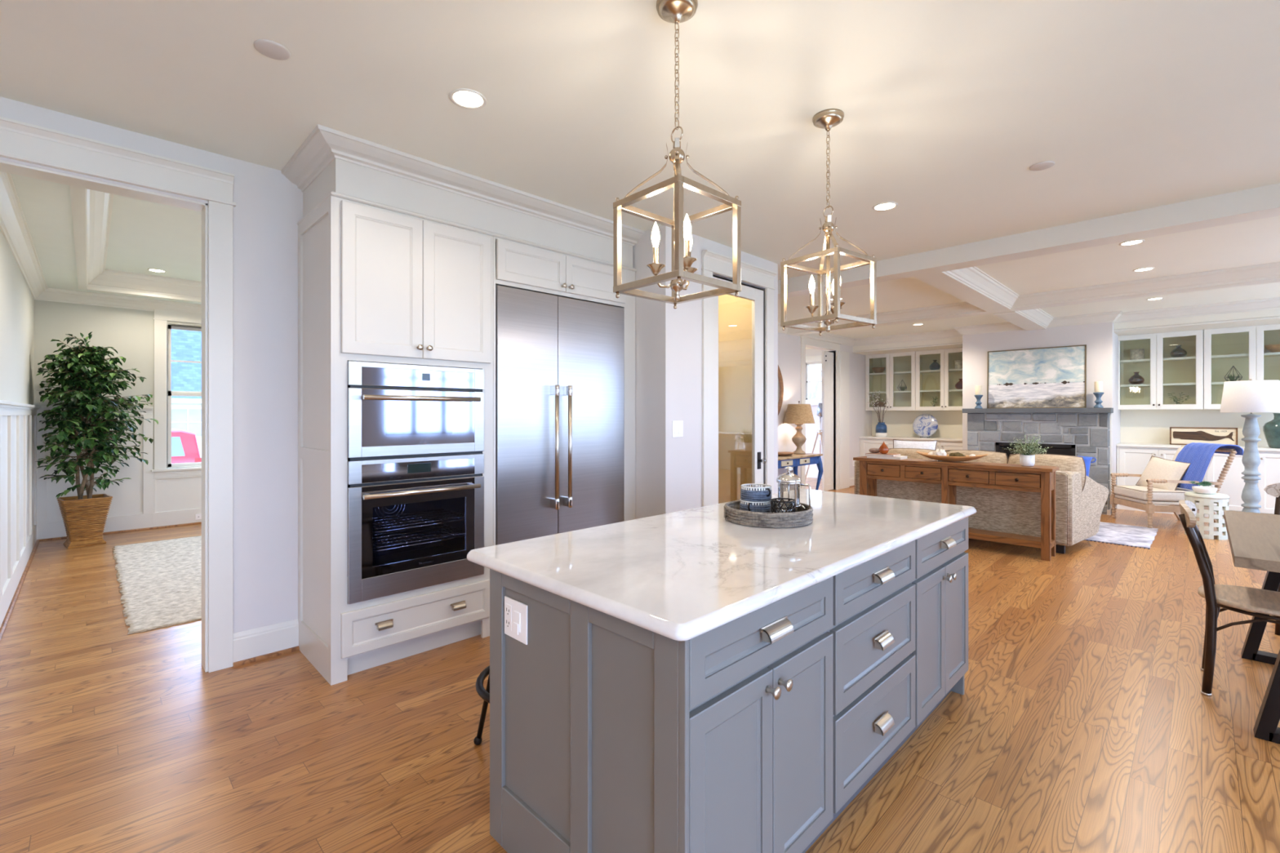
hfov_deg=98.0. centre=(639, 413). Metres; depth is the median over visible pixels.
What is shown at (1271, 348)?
wooden bowl
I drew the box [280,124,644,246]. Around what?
trim
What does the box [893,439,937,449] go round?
cushion
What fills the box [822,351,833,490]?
door
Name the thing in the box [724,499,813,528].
wicker tray
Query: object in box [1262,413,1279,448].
vase
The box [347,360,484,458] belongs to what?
speed oven
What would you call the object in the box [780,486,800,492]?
baseboard
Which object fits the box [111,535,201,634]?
jute rug
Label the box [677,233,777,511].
wall
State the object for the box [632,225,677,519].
wall
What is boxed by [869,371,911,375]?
shelf
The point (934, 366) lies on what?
vase
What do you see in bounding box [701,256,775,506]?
trim
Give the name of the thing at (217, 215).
trim
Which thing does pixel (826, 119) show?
pendant lantern
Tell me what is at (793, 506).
votive
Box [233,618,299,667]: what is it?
baseboard
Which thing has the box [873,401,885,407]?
woven ball
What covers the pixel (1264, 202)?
beam
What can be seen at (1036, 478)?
console table
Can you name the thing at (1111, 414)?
trim
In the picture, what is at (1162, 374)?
upper cabinet
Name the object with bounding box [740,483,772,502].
cup
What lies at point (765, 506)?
cup
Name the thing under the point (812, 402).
window
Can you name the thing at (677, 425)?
light switch
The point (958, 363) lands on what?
patterned pot
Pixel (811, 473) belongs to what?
baseboard
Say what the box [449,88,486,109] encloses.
recessed light
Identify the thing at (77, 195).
trim
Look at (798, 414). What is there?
table lamp
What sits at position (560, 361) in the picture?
refrigerator
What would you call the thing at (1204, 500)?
garden stool
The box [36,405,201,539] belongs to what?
trim
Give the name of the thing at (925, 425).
plate
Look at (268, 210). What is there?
wall
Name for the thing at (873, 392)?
shelf
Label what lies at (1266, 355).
shelf
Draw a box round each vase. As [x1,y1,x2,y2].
[866,391,889,437]
[928,360,940,369]
[955,378,962,389]
[1128,372,1144,384]
[1169,345,1186,357]
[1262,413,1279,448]
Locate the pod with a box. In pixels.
[948,452,965,456]
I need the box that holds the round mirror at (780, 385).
[777,364,783,415]
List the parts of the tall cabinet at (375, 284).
panel, door, cup pull, drawer, knob, knob, door, cup pull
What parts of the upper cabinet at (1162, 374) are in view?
door, door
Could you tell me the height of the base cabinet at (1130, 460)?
0.895 m
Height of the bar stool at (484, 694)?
0.648 m
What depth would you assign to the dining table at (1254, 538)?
2.61 m
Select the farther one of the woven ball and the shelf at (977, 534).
the woven ball
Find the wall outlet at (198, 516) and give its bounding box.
[195,513,201,519]
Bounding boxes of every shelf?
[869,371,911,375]
[869,391,911,393]
[920,368,962,373]
[920,389,962,392]
[962,408,1113,413]
[968,528,1055,548]
[1120,356,1195,363]
[1120,382,1195,386]
[1211,351,1279,359]
[1211,380,1279,385]
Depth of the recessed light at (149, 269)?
5.98 m
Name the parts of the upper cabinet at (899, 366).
door, door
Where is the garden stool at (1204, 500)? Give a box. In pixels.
[1183,491,1229,540]
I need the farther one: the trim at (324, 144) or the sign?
the sign
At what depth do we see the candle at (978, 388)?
8.58 m
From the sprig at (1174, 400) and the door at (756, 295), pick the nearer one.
the door at (756, 295)
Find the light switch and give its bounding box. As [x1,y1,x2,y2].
[671,420,683,437]
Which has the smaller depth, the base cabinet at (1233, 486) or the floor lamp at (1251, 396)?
the floor lamp at (1251, 396)
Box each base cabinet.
[859,438,911,456]
[911,440,962,450]
[1116,446,1204,514]
[1204,450,1279,518]
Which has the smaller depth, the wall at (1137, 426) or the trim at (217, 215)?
the trim at (217, 215)
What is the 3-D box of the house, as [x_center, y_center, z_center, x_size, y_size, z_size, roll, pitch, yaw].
[-21.775,-1.340,26.252,21.000,7.000,9.050,0,0,-45]
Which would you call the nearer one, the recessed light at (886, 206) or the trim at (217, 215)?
the trim at (217, 215)
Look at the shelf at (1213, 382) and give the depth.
7.55 m
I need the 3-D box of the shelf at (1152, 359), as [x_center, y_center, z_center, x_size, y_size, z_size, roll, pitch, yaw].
[7.404,-0.769,7.967,0.263,0.028,0.884,0,0,-45]
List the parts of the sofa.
arm, arm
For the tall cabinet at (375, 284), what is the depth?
3.02 m
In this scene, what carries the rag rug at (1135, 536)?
on the floor
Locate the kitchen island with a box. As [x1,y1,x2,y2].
[489,516,968,852]
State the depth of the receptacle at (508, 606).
1.73 m
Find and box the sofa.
[854,460,1109,554]
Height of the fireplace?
1.440 m
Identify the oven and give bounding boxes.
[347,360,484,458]
[347,451,484,604]
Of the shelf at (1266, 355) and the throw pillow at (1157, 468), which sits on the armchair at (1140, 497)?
the throw pillow at (1157, 468)
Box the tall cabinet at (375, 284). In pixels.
[297,195,493,685]
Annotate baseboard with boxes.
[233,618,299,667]
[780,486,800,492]
[805,469,822,478]
[849,476,854,485]
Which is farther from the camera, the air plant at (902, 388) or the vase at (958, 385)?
the air plant at (902, 388)
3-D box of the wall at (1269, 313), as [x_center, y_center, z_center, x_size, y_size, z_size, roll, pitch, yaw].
[6.948,-1.262,8.006,0.900,0.243,7.600,0,0,-45]
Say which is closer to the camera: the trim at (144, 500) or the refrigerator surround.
the refrigerator surround
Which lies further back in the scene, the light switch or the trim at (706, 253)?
the trim at (706, 253)
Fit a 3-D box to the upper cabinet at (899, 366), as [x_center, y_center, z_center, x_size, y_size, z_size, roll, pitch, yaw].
[4.797,-0.599,10.570,0.344,1.078,0.914,0,0,-45]
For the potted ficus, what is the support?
on the floor
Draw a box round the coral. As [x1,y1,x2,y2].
[933,448,946,461]
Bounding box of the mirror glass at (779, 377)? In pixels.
[777,376,780,404]
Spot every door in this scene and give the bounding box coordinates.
[712,276,765,504]
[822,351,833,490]
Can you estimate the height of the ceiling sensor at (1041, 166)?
0.007 m
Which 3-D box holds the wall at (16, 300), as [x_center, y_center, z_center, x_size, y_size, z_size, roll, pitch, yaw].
[-4.766,-0.140,4.118,0.150,3.000,4.908,0,0,-45]
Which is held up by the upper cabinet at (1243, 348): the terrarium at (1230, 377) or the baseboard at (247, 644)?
the terrarium at (1230, 377)
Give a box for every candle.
[975,385,982,395]
[1094,381,1102,392]
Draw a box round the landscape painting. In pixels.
[986,344,1086,408]
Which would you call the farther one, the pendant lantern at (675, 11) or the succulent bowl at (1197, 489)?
the succulent bowl at (1197, 489)
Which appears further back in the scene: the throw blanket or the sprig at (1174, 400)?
the sprig at (1174, 400)
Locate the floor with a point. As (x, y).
(1082, 722)
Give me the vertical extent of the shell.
0.060 m
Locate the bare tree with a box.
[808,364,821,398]
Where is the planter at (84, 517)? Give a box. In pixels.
[56,493,112,548]
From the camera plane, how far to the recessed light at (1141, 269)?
5.33 m
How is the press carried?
in the wicker tray at (732, 513)
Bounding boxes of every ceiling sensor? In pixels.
[253,39,290,60]
[1029,160,1054,170]
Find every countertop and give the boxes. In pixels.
[466,488,976,641]
[858,435,962,441]
[1116,442,1279,451]
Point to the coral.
(938, 452)
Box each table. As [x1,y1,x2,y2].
[777,453,822,490]
[853,456,1058,560]
[1223,510,1279,744]
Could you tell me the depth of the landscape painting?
8.18 m
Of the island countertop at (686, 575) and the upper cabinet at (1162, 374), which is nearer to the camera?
the island countertop at (686, 575)
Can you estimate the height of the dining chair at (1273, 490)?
0.908 m
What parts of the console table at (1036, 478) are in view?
leg, leg, drawer, drawer, leg, leg, drawer, drawer, leg, leg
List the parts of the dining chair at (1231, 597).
backrest, leg, leg, seat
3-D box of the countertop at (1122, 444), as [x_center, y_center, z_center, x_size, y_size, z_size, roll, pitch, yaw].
[8.322,0.449,6.832,0.596,0.028,3.718,0,0,-45]
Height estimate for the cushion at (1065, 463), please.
0.380 m
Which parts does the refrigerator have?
door, handle mount, handle mount, handle, handle mount, handle mount, handle, door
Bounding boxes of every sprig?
[929,395,938,406]
[1167,392,1191,404]
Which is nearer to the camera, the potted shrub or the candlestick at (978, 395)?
the potted shrub
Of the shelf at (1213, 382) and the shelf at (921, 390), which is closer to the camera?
the shelf at (1213, 382)
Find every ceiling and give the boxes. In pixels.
[0,0,1279,338]
[10,173,201,304]
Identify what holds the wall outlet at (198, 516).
attached to the wall at (131, 332)
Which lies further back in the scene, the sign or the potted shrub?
the sign
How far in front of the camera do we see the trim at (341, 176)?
3.24 m
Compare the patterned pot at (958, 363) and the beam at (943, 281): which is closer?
the beam at (943, 281)
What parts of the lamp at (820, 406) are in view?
leg, post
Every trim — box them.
[0,116,234,184]
[0,128,235,672]
[0,171,201,314]
[0,400,39,627]
[0,521,201,641]
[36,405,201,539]
[69,185,201,302]
[84,188,201,299]
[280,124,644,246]
[297,191,636,271]
[302,158,632,267]
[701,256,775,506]
[702,249,777,278]
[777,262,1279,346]
[799,334,842,489]
[840,351,849,488]
[852,315,1279,352]
[1108,413,1112,513]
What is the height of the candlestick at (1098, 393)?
0.362 m
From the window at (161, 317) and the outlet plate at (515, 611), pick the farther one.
the window at (161, 317)
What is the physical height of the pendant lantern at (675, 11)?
1.004 m
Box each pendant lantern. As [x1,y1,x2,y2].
[613,0,741,309]
[780,108,876,335]
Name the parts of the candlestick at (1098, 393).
stem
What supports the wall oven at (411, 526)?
in the tall cabinet at (375, 284)
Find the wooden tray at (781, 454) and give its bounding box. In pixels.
[777,452,794,456]
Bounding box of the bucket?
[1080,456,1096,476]
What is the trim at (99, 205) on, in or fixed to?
attached to the ceiling at (144, 235)
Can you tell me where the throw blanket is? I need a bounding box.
[1174,442,1243,489]
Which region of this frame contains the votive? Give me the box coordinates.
[770,497,795,512]
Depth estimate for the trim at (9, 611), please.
5.05 m
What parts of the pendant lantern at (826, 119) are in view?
corner post, curved arm, bulb, corner post, curved arm, stem, chain, frame, frame, curved arm, corner post, curved arm, corner post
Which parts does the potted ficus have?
stem, stem, stem, stem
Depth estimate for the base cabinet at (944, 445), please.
9.52 m
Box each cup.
[739,498,770,512]
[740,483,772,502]
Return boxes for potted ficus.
[35,332,158,548]
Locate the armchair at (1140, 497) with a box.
[1110,445,1236,528]
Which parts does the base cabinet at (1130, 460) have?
door, door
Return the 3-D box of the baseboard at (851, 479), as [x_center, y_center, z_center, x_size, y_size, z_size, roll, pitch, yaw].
[4.027,1.274,10.451,0.470,0.172,0.016,0,0,-45]
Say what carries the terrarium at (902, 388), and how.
on the upper cabinet at (899, 366)
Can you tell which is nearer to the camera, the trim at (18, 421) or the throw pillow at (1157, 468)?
the trim at (18, 421)
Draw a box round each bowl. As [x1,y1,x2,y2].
[871,367,885,373]
[915,451,987,462]
[1188,480,1217,493]
[1264,343,1279,352]
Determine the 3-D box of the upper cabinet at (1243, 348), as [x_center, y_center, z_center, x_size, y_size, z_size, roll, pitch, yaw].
[8.054,-0.599,7.282,0.344,1.078,0.950,0,0,-45]
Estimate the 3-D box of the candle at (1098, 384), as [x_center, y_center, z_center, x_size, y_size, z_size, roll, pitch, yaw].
[6.255,-0.367,7.590,0.090,0.152,0.090,0,0,-45]
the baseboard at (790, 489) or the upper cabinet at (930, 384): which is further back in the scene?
the upper cabinet at (930, 384)
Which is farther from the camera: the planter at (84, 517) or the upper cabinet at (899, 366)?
the upper cabinet at (899, 366)
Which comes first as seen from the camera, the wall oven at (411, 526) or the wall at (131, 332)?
the wall oven at (411, 526)
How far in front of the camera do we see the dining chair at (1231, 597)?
2.69 m
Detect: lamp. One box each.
[783,400,814,454]
[805,403,822,478]
[1220,378,1279,513]
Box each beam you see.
[777,182,1279,298]
[914,271,1046,330]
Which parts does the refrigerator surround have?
door, door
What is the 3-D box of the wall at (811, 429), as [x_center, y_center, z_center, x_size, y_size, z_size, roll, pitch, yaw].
[2.113,-0.011,10.635,4.170,2.743,2.660,0,0,-45]
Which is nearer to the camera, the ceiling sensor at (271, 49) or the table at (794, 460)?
the ceiling sensor at (271, 49)
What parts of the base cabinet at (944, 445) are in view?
door, door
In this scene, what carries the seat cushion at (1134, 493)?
on the armchair at (1140, 497)
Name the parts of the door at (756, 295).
knob plate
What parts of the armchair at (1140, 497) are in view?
leg, arm, leg, seat frame, leg, arm, post, crest rail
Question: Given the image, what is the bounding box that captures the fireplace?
[962,408,1113,515]
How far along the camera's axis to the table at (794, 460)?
8.24 m
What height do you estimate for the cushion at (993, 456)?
0.398 m
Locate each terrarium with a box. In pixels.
[897,379,906,391]
[1223,365,1242,381]
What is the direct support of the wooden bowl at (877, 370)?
on the upper cabinet at (899, 366)
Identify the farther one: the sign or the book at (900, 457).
the sign
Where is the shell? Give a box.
[868,448,879,453]
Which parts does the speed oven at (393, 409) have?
control panel, door glass, panel glass, handle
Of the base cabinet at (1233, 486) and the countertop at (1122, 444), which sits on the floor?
the base cabinet at (1233, 486)
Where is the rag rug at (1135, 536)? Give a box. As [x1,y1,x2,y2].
[1084,521,1158,549]
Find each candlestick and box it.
[973,385,982,408]
[1093,381,1104,408]
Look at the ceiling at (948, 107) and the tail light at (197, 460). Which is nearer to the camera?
the ceiling at (948, 107)
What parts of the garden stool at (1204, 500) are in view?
plate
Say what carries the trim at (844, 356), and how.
attached to the wall at (788, 346)
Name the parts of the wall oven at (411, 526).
control panel, door glass, panel glass, handle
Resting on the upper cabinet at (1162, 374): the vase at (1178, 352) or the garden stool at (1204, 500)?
the vase at (1178, 352)
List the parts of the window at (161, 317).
sash, sash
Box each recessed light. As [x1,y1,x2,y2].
[147,268,166,272]
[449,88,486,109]
[872,201,897,211]
[1119,239,1144,245]
[1133,266,1155,271]
[1146,297,1163,300]
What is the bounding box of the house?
[171,328,201,457]
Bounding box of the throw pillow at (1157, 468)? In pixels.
[1135,455,1191,490]
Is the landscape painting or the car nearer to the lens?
the landscape painting
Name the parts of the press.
frame, dome lid, knob, handle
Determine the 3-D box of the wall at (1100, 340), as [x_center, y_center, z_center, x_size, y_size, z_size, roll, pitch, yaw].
[6.197,-0.011,8.643,1.070,2.743,1.838,0,0,-45]
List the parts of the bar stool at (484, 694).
leg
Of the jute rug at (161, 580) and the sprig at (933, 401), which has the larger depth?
the sprig at (933, 401)
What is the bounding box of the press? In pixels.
[776,466,811,512]
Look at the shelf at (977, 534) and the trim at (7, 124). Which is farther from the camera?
the shelf at (977, 534)
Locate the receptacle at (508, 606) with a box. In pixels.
[505,603,511,631]
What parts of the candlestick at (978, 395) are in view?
stem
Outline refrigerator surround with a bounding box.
[493,235,635,545]
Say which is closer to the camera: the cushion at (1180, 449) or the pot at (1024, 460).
the pot at (1024, 460)
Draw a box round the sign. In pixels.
[1169,426,1237,444]
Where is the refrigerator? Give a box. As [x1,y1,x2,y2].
[495,284,624,545]
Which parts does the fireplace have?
firebox frame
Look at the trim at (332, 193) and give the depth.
3.21 m
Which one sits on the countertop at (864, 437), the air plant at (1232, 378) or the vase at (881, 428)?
the vase at (881, 428)
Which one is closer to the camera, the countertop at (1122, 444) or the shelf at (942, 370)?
the countertop at (1122, 444)
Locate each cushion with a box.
[888,448,936,459]
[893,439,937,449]
[944,449,1008,463]
[1007,453,1086,492]
[1114,485,1193,501]
[1172,445,1214,480]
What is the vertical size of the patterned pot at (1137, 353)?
0.155 m
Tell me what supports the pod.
in the dough bowl at (953, 459)
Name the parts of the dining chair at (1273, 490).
backrest, leg, leg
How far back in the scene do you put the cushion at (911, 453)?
6.61 m
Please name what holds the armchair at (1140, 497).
on the floor
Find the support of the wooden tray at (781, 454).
on the table at (794, 460)
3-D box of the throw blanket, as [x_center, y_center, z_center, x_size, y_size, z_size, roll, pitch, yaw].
[6.771,0.629,6.666,0.484,0.546,0.516,0,0,11]
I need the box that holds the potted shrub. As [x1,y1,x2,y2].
[1004,432,1048,466]
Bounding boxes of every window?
[151,309,201,478]
[805,355,822,405]
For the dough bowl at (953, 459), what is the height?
0.094 m
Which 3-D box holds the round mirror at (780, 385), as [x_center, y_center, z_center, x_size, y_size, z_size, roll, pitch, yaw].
[1.812,-0.360,8.218,1.150,1.150,0.030,0,0,-45]
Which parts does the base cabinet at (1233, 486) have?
door, door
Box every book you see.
[865,453,901,456]
[866,455,907,459]
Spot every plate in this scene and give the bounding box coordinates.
[504,595,527,644]
[912,413,937,437]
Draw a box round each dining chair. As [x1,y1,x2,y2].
[1177,499,1279,696]
[1263,482,1279,635]
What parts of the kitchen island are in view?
panel, corner post, door, drawer, knob, cup pull, knob, door, drawer, drawer, drawer, cup pull, cup pull, cup pull, door, drawer, knob, cup pull, knob, door, panel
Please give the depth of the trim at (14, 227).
5.10 m
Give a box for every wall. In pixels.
[0,96,302,633]
[0,229,34,404]
[34,299,201,469]
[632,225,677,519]
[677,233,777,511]
[777,332,871,490]
[805,348,828,470]
[853,308,1279,355]
[871,332,1279,446]
[962,321,1120,508]
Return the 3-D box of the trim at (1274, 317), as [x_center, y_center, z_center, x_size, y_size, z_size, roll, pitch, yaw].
[6.630,-1.155,7.691,0.047,0.030,7.600,0,0,-44]
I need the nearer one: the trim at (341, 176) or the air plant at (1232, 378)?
the trim at (341, 176)
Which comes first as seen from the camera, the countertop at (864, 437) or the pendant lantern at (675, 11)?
the pendant lantern at (675, 11)
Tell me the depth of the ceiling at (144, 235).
4.62 m
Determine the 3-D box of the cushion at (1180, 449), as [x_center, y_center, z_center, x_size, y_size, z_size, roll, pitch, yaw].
[6.749,0.660,6.849,0.267,0.514,0.520,0,0,11]
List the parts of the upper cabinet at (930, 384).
door, door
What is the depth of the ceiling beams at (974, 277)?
6.86 m
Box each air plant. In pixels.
[899,385,906,391]
[1226,373,1239,381]
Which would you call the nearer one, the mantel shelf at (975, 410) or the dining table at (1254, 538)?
the dining table at (1254, 538)
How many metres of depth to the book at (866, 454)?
6.27 m
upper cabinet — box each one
[865,351,915,410]
[915,347,962,410]
[1118,329,1203,409]
[1204,324,1279,409]
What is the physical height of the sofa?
0.796 m
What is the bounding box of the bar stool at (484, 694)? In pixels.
[473,665,489,745]
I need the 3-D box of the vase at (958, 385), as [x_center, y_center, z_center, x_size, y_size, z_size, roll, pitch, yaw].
[5.625,-0.519,9.754,0.186,0.185,0.186,0,0,-45]
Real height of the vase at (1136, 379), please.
0.180 m
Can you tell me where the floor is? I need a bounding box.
[0,477,1279,852]
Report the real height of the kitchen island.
0.878 m
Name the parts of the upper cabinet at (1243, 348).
door, door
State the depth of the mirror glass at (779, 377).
8.55 m
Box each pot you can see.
[955,360,962,368]
[1019,454,1035,466]
[1129,348,1144,359]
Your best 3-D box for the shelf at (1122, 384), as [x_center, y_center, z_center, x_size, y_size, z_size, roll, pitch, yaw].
[7.404,-0.411,7.967,0.263,0.028,0.884,0,0,-45]
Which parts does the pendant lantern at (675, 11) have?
corner post, curved arm, bulb, candle arm, corner post, curved arm, stem, chain, frame, frame, curved arm, corner post, candle arm, candle arm, bulb, bulb, curved arm, corner post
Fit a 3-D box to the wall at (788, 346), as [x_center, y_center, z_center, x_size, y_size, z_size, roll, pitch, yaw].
[2.292,-0.011,8.842,6.900,2.743,0.140,0,0,-45]
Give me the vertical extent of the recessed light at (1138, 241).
0.006 m
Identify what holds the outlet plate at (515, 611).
attached to the kitchen island
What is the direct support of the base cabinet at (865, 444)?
on the floor
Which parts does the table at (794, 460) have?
drawer, leg, drawer, leg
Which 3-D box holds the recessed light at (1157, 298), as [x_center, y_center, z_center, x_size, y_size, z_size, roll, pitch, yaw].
[6.189,-1.380,6.688,0.156,0.006,0.156,0,0,-45]
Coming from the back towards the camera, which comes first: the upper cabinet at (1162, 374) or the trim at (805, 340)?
the trim at (805, 340)
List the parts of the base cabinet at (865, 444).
door, door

